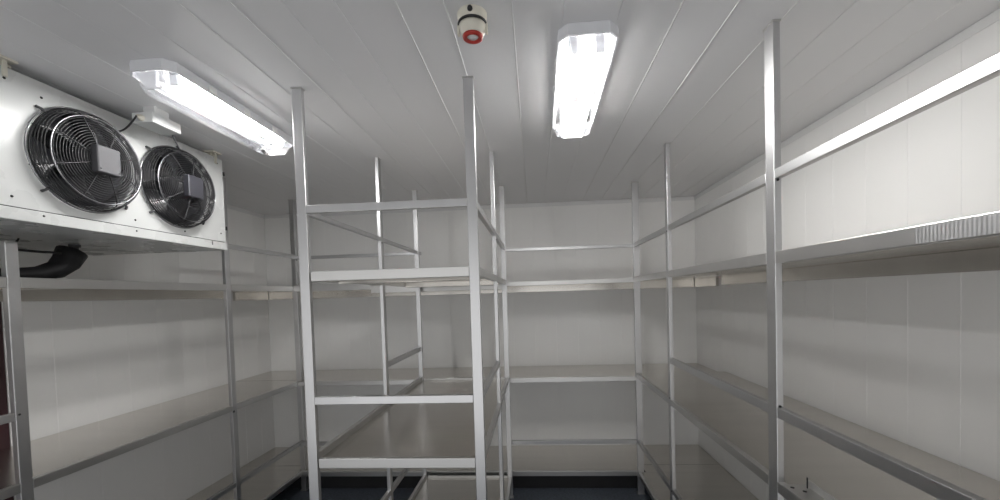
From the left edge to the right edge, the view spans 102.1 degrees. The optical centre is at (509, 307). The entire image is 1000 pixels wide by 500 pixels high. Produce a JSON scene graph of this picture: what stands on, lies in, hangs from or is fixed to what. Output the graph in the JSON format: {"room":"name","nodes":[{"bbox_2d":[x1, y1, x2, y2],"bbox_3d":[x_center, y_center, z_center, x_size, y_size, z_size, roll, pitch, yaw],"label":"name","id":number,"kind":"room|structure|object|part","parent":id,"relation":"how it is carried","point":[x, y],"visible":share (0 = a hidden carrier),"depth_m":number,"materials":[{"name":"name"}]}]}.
{"room":"walk-in cold room","nodes":[
{"label":"walk-in cold room","id":0,"kind":"room"},
{"bbox_2d":[0,204,274,499],"bbox_3d":[-2.521,0.358,1.789,0.085,2.540,4.512,-2,2,4],"label":"wall","id":1,"kind":"structure","parent":0,"point":[87,362],"depth_m":2.72,"materials":[{"name":"white metal"}]},
{"bbox_2d":[0,302,13,499],"bbox_3d":[-2.494,0.780,1.492,0.084,1.695,1.000,-2,2,4],"label":"door","id":2,"kind":"structure","parent":1,"relation":"in","point":[4,428],"depth_m":1.97,"materials":[{"name":"black plastic"}]},
{"bbox_2d":[227,204,263,217],"bbox_3d":[-2.514,-0.808,1.708,0.003,0.035,4.424,-2,2,4],"label":"trim","id":3,"kind":"structure","parent":1,"relation":"attached to","point":[228,206],"depth_m":3.65,"materials":[{"name":"white metal"}]},
{"bbox_2d":[273,483,651,499],"bbox_3d":[-0.413,1.613,1.655,4.578,0.085,4.937,-2,2,4],"label":"floor","id":4,"kind":"structure","parent":0,"point":[290,493],"depth_m":3.29,"materials":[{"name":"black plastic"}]},
{"bbox_2d":[0,177,303,499],"bbox_3d":[-2.153,0.400,1.989,0.614,2.422,3.010,-2,2,4],"label":"wall rack","id":5,"kind":"object","parent":4,"relation":"on","point":[26,465],"visible":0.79,"depth_m":2.19,"materials":[{"name":"silver metal"}]},
{"bbox_3d":[-1.920,0.434,1.026,0.022,0.031,1.023,-2,2,4],"label":"rail","id":6,"kind":"part","parent":5,"relation":"part of","materials":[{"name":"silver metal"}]},
{"bbox_3d":[-1.879,0.681,1.564,0.022,1.859,0.040,-2,2,4],"label":"post","id":7,"kind":"part","parent":5,"relation":"part of","materials":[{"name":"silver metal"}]},
{"bbox_2d":[0,380,296,488],"bbox_3d":[-2.159,0.679,1.984,0.588,0.005,2.972,-2,2,4],"label":"shelf","id":8,"kind":"object","parent":5,"relation":"attached to","point":[53,452],"depth_m":2.22,"materials":[{"name":"silver metal"}]},
{"bbox_3d":[-1.831,1.178,2.121,0.022,0.031,1.046,-2,2,4],"label":"rail","id":9,"kind":"part","parent":5,"relation":"part of","materials":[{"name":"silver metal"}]},
{"bbox_3d":[-1.820,0.370,2.640,0.022,2.413,0.040,-2,2,4],"label":"post","id":10,"kind":"part","parent":5,"relation":"part of","materials":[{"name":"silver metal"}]},
{"bbox_2d":[186,466,300,499],"bbox_3d":[-2.136,1.433,2.023,0.588,0.005,3.005,-2,2,4],"label":"shelf","id":11,"kind":"object","parent":5,"relation":"attached to","point":[272,480],"depth_m":3.18,"materials":[{"name":"silver metal"}]},
{"bbox_3d":[-1.820,-0.410,3.001,0.022,0.031,0.728,-2,2,4],"label":"rail","id":12,"kind":"part","parent":5,"relation":"part of","materials":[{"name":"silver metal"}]},
{"bbox_3d":[-1.774,1.150,3.047,0.022,0.031,0.728,-2,2,4],"label":"rail","id":13,"kind":"part","parent":5,"relation":"part of","materials":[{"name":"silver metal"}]},
{"bbox_2d":[290,76,513,499],"bbox_3d":[-0.419,0.320,2.414,0.738,2.454,1.610,-2,2,4],"label":"rack","id":14,"kind":"object","parent":4,"relation":"on","point":[430,422],"visible":1,"depth_m":1.76,"materials":[{"name":"silver metal"}]},
{"bbox_3d":[-0.810,0.354,1.648,0.040,2.445,0.022,-2,2,4],"label":"post","id":15,"kind":"part","parent":14,"relation":"part of","materials":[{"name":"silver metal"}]},
{"bbox_3d":[-0.807,-0.399,2.033,0.022,0.022,0.792,-2,2,4],"label":"rail","id":16,"kind":"part","parent":14,"relation":"part of","materials":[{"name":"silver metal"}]},
{"bbox_3d":[-0.760,0.328,2.470,0.022,2.445,0.040,-2,2,4],"label":"post","id":17,"kind":"part","parent":14,"relation":"part of","materials":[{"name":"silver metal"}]},
{"bbox_3d":[-0.761,1.148,2.078,0.022,0.031,0.792,-2,2,4],"label":"rail","id":18,"kind":"part","parent":14,"relation":"part of","materials":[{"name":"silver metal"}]},
{"bbox_3d":[-0.489,-0.402,1.605,0.648,0.031,0.022,-2,2,4],"label":"rail","id":19,"kind":"part","parent":14,"relation":"part of","materials":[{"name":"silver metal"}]},
{"bbox_3d":[-0.466,0.371,1.628,0.648,0.032,0.022,-2,2,4],"label":"rail","id":20,"kind":"part","parent":14,"relation":"part of","materials":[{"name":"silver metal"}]},
{"bbox_3d":[-0.758,-0.423,2.828,0.022,0.022,0.723,-2,2,4],"label":"rail","id":21,"kind":"part","parent":14,"relation":"part of","materials":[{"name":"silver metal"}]},
{"bbox_3d":[-0.713,1.123,2.874,0.022,0.031,0.723,-2,2,4],"label":"rail","id":22,"kind":"part","parent":14,"relation":"part of","materials":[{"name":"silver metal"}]},
{"bbox_3d":[-0.736,0.343,2.851,0.022,0.032,0.723,-2,2,4],"label":"rail","id":23,"kind":"part","parent":14,"relation":"part of","materials":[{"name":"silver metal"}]},
{"bbox_2d":[323,379,504,456],"bbox_3d":[-0.409,0.600,2.422,0.668,0.005,1.553,-2,2,4],"label":"shelf","id":24,"kind":"object","parent":14,"relation":"attached to","point":[427,429],"depth_m":2.04,"materials":[{"name":"silver metal"}]},
{"bbox_3d":[-0.713,0.305,3.222,0.034,2.445,0.022,-2,2,4],"label":"post","id":25,"kind":"part","parent":14,"relation":"part of","materials":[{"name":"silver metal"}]},
{"bbox_2d":[402,278,486,282],"bbox_3d":[-0.432,-0.172,2.399,0.668,0.005,1.553,-2,2,4],"label":"shelf","id":26,"kind":"object","parent":14,"relation":"attached to","point":[484,280],"depth_m":2.83,"materials":[{"name":"silver metal"}]},
{"bbox_2d":[413,478,508,499],"bbox_3d":[-0.385,1.387,2.445,0.668,0.005,1.553,-2,2,4],"label":"shelf","id":27,"kind":"object","parent":14,"relation":"attached to","point":[429,488],"depth_m":3.03,"materials":[{"name":"silver metal"}]},
{"bbox_3d":[-0.124,0.335,1.605,0.040,2.445,0.022,-2,2,4],"label":"post","id":28,"kind":"part","parent":14,"relation":"part of","materials":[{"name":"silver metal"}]},
{"bbox_3d":[-0.117,-0.424,1.990,0.022,0.031,0.792,-2,2,4],"label":"rail","id":29,"kind":"part","parent":14,"relation":"part of","materials":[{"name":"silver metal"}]},
{"bbox_3d":[-0.095,0.348,2.012,0.022,0.032,0.792,-2,2,4],"label":"rail","id":30,"kind":"part","parent":14,"relation":"part of","materials":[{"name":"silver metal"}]},
{"bbox_3d":[-0.070,0.309,2.427,0.022,2.445,0.040,-2,2,4],"label":"post","id":31,"kind":"part","parent":14,"relation":"part of","materials":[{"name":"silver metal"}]},
{"bbox_3d":[-0.069,-0.449,2.785,0.022,0.031,0.723,-2,2,4],"label":"rail","id":32,"kind":"part","parent":14,"relation":"part of","materials":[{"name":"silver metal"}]},
{"bbox_3d":[-0.027,0.286,3.179,0.040,2.445,0.022,-2,2,4],"label":"post","id":33,"kind":"part","parent":14,"relation":"part of","materials":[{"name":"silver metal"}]},
{"bbox_2d":[233,182,720,494],"bbox_3d":[-0.333,0.285,3.533,4.061,2.454,0.581,-2,2,4],"label":"wall rack","id":34,"kind":"object","parent":4,"relation":"on","point":[539,466],"visible":0.75,"depth_m":3.39,"materials":[{"name":"silver metal"}]},
{"bbox_3d":[-1.782,0.331,3.413,0.040,2.445,0.040,-2,2,4],"label":"post","id":35,"kind":"part","parent":34,"relation":"part of","materials":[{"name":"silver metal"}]},
{"bbox_3d":[-1.205,1.123,3.338,1.077,0.029,0.022,-2,2,4],"label":"rail","id":36,"kind":"part","parent":34,"relation":"part of","materials":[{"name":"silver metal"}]},
{"bbox_3d":[-1.251,-0.420,3.293,1.077,0.026,0.022,-2,2,4],"label":"rail","id":37,"kind":"part","parent":34,"relation":"part of","materials":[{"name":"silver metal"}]},
{"bbox_3d":[-0.905,-0.158,3.266,0.041,0.076,0.005,-2,2,4],"label":"splice plate","id":38,"kind":"part","parent":34,"relation":"part of","materials":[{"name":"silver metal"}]},
{"bbox_2d":[238,363,715,380],"bbox_3d":[-0.323,0.577,3.556,4.061,0.005,0.552,-2,2,4],"label":"shelf","id":39,"kind":"object","parent":34,"relation":"attached to","point":[610,372],"depth_m":3.52,"materials":[{"name":"silver metal"}]},
{"bbox_2d":[233,276,720,291],"bbox_3d":[-0.346,-0.195,3.534,4.061,0.005,0.552,-2,2,4],"label":"shelf","id":40,"kind":"object","parent":34,"relation":"attached to","point":[347,287],"depth_m":3.29,"materials":[{"name":"silver metal"}]},
{"bbox_2d":[244,444,719,470],"bbox_3d":[-0.301,1.333,3.578,4.061,0.005,0.552,-2,2,4],"label":"shelf","id":41,"kind":"object","parent":34,"relation":"attached to","point":[539,457],"depth_m":3.51,"materials":[{"name":"silver metal"}]},
{"bbox_3d":[0.452,-0.467,3.187,1.025,0.026,0.022,-2,2,4],"label":"rail","id":42,"kind":"part","parent":34,"relation":"part of","materials":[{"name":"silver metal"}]},
{"bbox_3d":[0.498,1.076,3.232,1.025,0.029,0.022,-2,2,4],"label":"rail","id":43,"kind":"part","parent":34,"relation":"part of","materials":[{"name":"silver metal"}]},
{"bbox_3d":[1.010,0.255,3.179,0.048,2.445,0.031,-2,2,4],"label":"post","id":44,"kind":"part","parent":34,"relation":"part of","materials":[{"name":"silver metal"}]},
{"bbox_2d":[634,19,999,499],"bbox_3d":[1.243,0.289,1.764,0.697,2.454,3.035,-2,2,4],"label":"shelf rack","id":45,"kind":"object","parent":4,"relation":"on","point":[802,451],"visible":1,"depth_m":1.37,"materials":[{"name":"silver metal"}]},
{"bbox_3d":[0.951,-0.473,2.756,0.022,0.031,0.763,-2,2,4],"label":"rail","id":46,"kind":"part","parent":45,"relation":"part of","materials":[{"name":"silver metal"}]},
{"bbox_3d":[0.997,1.075,2.801,0.022,0.031,0.763,-2,2,4],"label":"rail","id":47,"kind":"part","parent":45,"relation":"part of","materials":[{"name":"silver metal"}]},
{"bbox_3d":[0.948,0.280,2.377,0.022,2.445,0.040,-2,2,4],"label":"post","id":48,"kind":"part","parent":45,"relation":"part of","materials":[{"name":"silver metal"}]},
{"bbox_3d":[0.940,1.103,1.886,0.022,0.031,0.992,-2,2,4],"label":"rail","id":49,"kind":"part","parent":45,"relation":"part of","materials":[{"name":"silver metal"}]},
{"bbox_3d":[1.288,1.338,1.796,0.669,0.005,3.030,-2,2,4],"label":"shelf","id":50,"kind":"part","parent":45,"relation":"part of","materials":[{"name":"silver metal"}]},
{"bbox_3d":[0.894,-0.445,1.840,0.022,0.031,0.992,-2,2,4],"label":"rail","id":51,"kind":"part","parent":45,"relation":"part of","materials":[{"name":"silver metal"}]},
{"bbox_3d":[0.917,0.326,1.863,0.022,0.034,0.992,-2,2,4],"label":"rail","id":52,"kind":"part","parent":45,"relation":"part of","materials":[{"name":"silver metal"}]},
{"bbox_3d":[0.884,0.312,1.342,0.022,2.445,0.050,-2,2,4],"label":"post","id":53,"kind":"part","parent":45,"relation":"part of","materials":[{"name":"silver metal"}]},
{"bbox_3d":[0.905,0.563,1.171,0.073,0.025,0.253,-2,2,4],"label":"splice plate","id":54,"kind":"part","parent":45,"relation":"part of","materials":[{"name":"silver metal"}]},
{"bbox_3d":[1.261,0.557,1.719,0.669,0.005,2.921,-2,2,4],"label":"shelf","id":55,"kind":"part","parent":45,"relation":"part of","materials":[{"name":"silver metal"}]},
{"bbox_3d":[1.239,-0.196,1.697,0.669,0.005,2.921,-2,2,4],"label":"shelf","id":56,"kind":"part","parent":45,"relation":"part of","materials":[{"name":"silver metal"}]},
{"bbox_3d":[0.853,0.359,0.817,0.022,0.034,1.003,-2,2,4],"label":"rail","id":57,"kind":"part","parent":45,"relation":"part of","materials":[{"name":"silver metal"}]},
{"bbox_3d":[0.830,-0.412,0.794,0.022,0.031,1.003,-2,2,4],"label":"rail","id":58,"kind":"part","parent":45,"relation":"part of","materials":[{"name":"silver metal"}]},
{"bbox_2d":[264,195,698,446],"bbox_3d":[-0.314,0.232,3.868,4.238,2.540,0.085,-2,2,4],"label":"wall","id":59,"kind":"structure","parent":0,"point":[584,327],"depth_m":3.80,"materials":[{"name":"white metal"}]},
{"bbox_2d":[264,196,693,218],"bbox_3d":[-0.351,-0.933,3.790,4.061,0.035,0.003,-2,2,4],"label":"trim","id":60,"kind":"structure","parent":59,"relation":"attached to","point":[688,197],"depth_m":3.76,"materials":[{"name":"white metal"}]},
{"bbox_2d":[0,0,999,214],"bbox_3d":[-0.488,-0.925,1.588,4.095,0.085,4.441,-2,2,4],"label":"ceiling","id":61,"kind":"structure","parent":0,"point":[363,55],"depth_m":1.54,"materials":[{"name":"white metal"}]},
{"bbox_2d":[0,54,226,254],"bbox_3d":[-2.025,-0.557,1.807,0.932,0.572,1.083,-2,2,4],"label":"evaporator unit","id":62,"kind":"object","parent":61,"relation":"attached to","point":[67,178],"visible":0.99,"depth_m":1.65,"materials":[{"name":"white metal"}]},
{"bbox_2d":[15,238,61,253],"bbox_3d":[-2.064,-0.241,1.496,0.016,0.086,0.706,-2,2,3],"label":"cable","id":63,"kind":"object","parent":62,"relation":"attached to","point":[17,239],"visible":0.66,"depth_m":1.75,"materials":[{"name":"black plastic"}]},
{"bbox_2d":[0,245,87,278],"bbox_3d":[-2.138,-0.185,1.325,0.112,0.174,1.338,-2,2,4],"label":"drain pipe","id":64,"kind":"object","parent":62,"relation":"attached to","point":[71,259],"visible":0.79,"depth_m":1.87,"materials":[{"name":"black rubber"}]},
{"bbox_3d":[-1.665,-0.574,1.597,0.114,0.112,0.112,-2,2,4],"label":"motor","id":65,"kind":"part","parent":62,"relation":"part of","materials":[{"name":"grey metal"}]},
{"bbox_2d":[0,205,226,254],"bbox_3d":[-2.069,-0.306,1.815,0.830,0.072,1.078,-2,2,4],"label":"drip tray","id":66,"kind":"object","parent":62,"relation":"on","point":[36,230],"depth_m":1.78,"materials":[{"name":"white metal"}]},
{"bbox_2d":[114,115,136,132],"bbox_3d":[-1.590,-0.760,1.675,0.114,0.063,0.007,-1,2,9],"label":"cable","id":67,"kind":"object","parent":62,"relation":"attached to","point":[135,117],"visible":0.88,"depth_m":1.67,"materials":[{"name":"black rubber"}]},
{"bbox_3d":[-1.641,-0.592,2.006,0.114,0.112,0.112,-2,2,4],"label":"motor","id":68,"kind":"part","parent":62,"relation":"part of","materials":[{"name":"grey metal"}]},
{"bbox_2d":[132,106,180,134],"bbox_3d":[-1.533,-0.816,1.745,0.094,0.080,0.158,-2,2,4],"label":"junction box","id":69,"kind":"object","parent":61,"relation":"attached to","point":[152,118],"visible":0.96,"depth_m":1.73,"materials":[{"name":"beige plastic"}]},
{"bbox_2d":[129,58,293,155],"bbox_3d":[-1.225,-0.820,1.758,0.184,0.090,0.748,-2,2,4],"label":"ceiling light","id":70,"kind":"object","parent":61,"relation":"attached to","point":[168,82],"visible":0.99,"depth_m":1.64,"materials":[{"name":"white plastic"}]},
{"bbox_2d":[457,4,487,43],"bbox_3d":[-0.112,-0.847,1.220,0.090,0.072,0.090,-3,2,-36],"label":"smoke detector","id":71,"kind":"object","parent":61,"relation":"attached to","point":[472,24],"visible":1,"depth_m":1.19,"materials":[{"name":"beige plastic"}]},
{"bbox_2d":[174,0,963,205],"bbox_3d":[-0.344,-0.887,1.573,3.473,0.006,4.427,-2,2,4],"label":"trim","id":72,"kind":"structure","parent":61,"relation":"attached to","point":[174,0],"depth_m":1.55,"materials":[{"name":"white metal"}]},
{"bbox_2d":[552,20,618,138],"bbox_3d":[0.279,-0.861,1.639,0.202,0.090,0.756,-2,2,5],"label":"ceiling light","id":73,"kind":"object","parent":61,"relation":"attached to","point":[585,50],"visible":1,"depth_m":1.50,"materials":[{"name":"white plastic"}]},
{"bbox_2d":[555,33,612,126],"bbox_3d":[0.279,-0.874,1.638,0.180,0.024,0.722,-2,2,4],"label":"cover","id":74,"kind":"object","parent":73,"relation":"on","point":[579,80],"depth_m":1.54,"materials":[{"name":"white plastic"}]},
{"bbox_2d":[695,9,999,499],"bbox_3d":[1.622,0.242,1.530,0.085,2.540,4.512,-2,2,4],"label":"wall","id":75,"kind":"structure","parent":0,"point":[912,360],"depth_m":1.71,"materials":[{"name":"white metal"}]},
{"bbox_2d":[694,8,999,199],"bbox_3d":[1.541,-0.921,1.455,0.003,0.035,4.424,-2,2,4],"label":"trim","id":76,"kind":"structure","parent":75,"relation":"attached to","point":[993,17],"depth_m":1.66,"materials":[{"name":"white metal"}]}
]}

